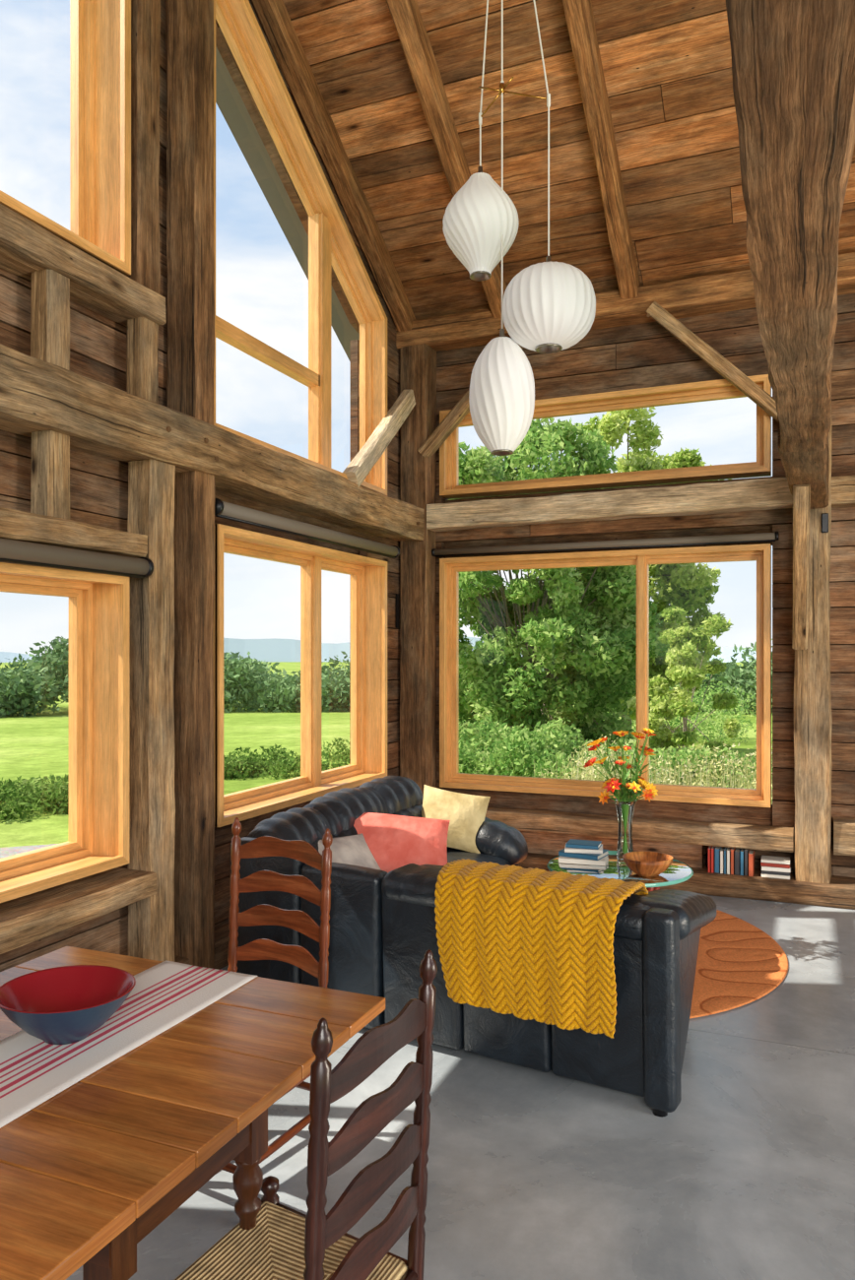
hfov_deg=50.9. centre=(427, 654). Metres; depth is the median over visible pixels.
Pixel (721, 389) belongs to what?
window
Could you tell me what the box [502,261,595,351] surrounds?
shade
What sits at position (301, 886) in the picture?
dining chair
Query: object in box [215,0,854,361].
ceiling
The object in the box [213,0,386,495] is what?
window
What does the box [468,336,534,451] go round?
shade
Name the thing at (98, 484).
wall
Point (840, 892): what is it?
baseboard
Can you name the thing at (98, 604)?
window
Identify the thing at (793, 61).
frame
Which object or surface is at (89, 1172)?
dining table
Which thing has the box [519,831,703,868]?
trim
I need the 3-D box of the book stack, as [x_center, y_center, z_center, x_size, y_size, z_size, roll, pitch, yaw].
[0.833,1.049,4.790,0.261,0.096,0.212,0,0,23]
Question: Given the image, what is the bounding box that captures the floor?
[65,895,854,1279]
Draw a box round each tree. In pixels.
[455,417,671,761]
[553,406,725,743]
[626,604,741,762]
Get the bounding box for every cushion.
[310,804,422,852]
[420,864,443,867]
[446,849,511,865]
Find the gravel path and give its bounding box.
[0,843,57,858]
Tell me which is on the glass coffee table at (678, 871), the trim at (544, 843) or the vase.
the vase
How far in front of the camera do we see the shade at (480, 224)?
3.99 m
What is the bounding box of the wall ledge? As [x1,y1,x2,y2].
[485,806,854,855]
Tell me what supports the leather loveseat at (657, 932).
on the floor
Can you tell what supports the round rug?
on the floor
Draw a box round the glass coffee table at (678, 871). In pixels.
[546,850,693,892]
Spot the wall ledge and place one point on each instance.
(716, 834)
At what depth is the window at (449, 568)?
6.22 m
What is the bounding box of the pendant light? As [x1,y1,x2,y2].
[442,0,595,455]
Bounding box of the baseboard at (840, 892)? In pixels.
[517,852,854,909]
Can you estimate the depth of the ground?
23.75 m
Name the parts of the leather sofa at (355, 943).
panel, panel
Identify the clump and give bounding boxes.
[533,733,771,804]
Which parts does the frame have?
sill, sill, post, post, corner post, plate, tie post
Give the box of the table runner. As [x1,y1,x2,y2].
[0,960,256,1128]
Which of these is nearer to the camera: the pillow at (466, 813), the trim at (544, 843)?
the pillow at (466, 813)
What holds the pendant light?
hanging from the ceiling
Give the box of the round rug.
[689,909,787,1019]
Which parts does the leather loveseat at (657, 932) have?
panel, panel, panel, arm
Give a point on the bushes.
(45, 797)
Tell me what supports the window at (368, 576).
in the wall at (98, 484)
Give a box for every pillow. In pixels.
[318,832,381,870]
[353,812,449,872]
[421,784,490,853]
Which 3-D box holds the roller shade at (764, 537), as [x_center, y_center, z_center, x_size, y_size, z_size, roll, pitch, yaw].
[1.151,-0.762,6.261,2.410,0.064,0.058,0,0,23]
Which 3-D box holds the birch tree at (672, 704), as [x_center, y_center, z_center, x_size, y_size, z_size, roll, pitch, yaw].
[3.993,0.676,14.185,1.729,2.994,1.750,0,0,-27]
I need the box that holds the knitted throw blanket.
[434,858,647,1038]
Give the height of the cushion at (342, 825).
0.415 m
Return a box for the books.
[706,845,790,879]
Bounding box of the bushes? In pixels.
[0,737,350,824]
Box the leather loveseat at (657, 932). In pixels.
[381,863,715,1117]
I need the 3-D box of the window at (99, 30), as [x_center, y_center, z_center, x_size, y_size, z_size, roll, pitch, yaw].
[-1.669,-2.808,3.186,0.262,2.385,1.490,0,0,23]
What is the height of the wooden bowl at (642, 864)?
0.090 m
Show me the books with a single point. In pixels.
(729, 861)
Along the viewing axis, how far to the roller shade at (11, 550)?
3.44 m
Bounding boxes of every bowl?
[0,964,135,1044]
[622,851,673,877]
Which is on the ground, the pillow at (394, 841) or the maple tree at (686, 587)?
the maple tree at (686, 587)
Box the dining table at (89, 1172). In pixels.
[0,946,384,1279]
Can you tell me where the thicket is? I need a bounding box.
[458,676,771,788]
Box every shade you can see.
[0,537,153,577]
[214,498,400,558]
[431,531,777,557]
[442,172,518,275]
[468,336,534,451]
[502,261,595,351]
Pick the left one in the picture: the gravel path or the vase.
the gravel path
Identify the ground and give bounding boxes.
[0,661,771,847]
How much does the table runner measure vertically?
0.004 m
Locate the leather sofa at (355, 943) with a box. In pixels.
[230,775,527,1028]
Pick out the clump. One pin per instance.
(590, 769)
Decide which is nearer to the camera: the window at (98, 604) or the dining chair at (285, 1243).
the dining chair at (285, 1243)
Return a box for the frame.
[0,0,854,969]
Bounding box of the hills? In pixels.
[0,636,771,662]
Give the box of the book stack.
[558,838,608,866]
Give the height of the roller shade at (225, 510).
0.090 m
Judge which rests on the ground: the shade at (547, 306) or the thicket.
the thicket
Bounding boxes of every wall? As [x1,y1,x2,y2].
[0,0,400,971]
[435,292,854,877]
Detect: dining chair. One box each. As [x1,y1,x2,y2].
[174,949,437,1279]
[221,817,332,1173]
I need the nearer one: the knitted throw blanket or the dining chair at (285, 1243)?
the dining chair at (285, 1243)
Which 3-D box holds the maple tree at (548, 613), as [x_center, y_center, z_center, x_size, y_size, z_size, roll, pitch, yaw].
[2.001,-1.052,16.883,4.974,7.112,4.930,0,0,23]
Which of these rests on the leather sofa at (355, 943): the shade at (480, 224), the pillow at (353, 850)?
the pillow at (353, 850)
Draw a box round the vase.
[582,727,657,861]
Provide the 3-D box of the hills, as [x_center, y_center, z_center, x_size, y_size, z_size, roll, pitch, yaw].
[-8.303,-2.193,255.507,640.970,15.485,391.789,0,0,23]
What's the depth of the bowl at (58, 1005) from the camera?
1.93 m
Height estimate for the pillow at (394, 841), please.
0.327 m
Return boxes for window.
[0,0,130,275]
[0,562,128,902]
[212,523,386,827]
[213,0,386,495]
[439,374,770,499]
[439,543,770,807]
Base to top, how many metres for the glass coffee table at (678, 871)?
0.444 m
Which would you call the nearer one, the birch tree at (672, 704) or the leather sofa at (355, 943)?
the leather sofa at (355, 943)
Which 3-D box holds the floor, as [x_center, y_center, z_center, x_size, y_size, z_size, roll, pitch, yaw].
[1.291,1.610,-0.865,8.950,0.120,13.400,0,0,23]

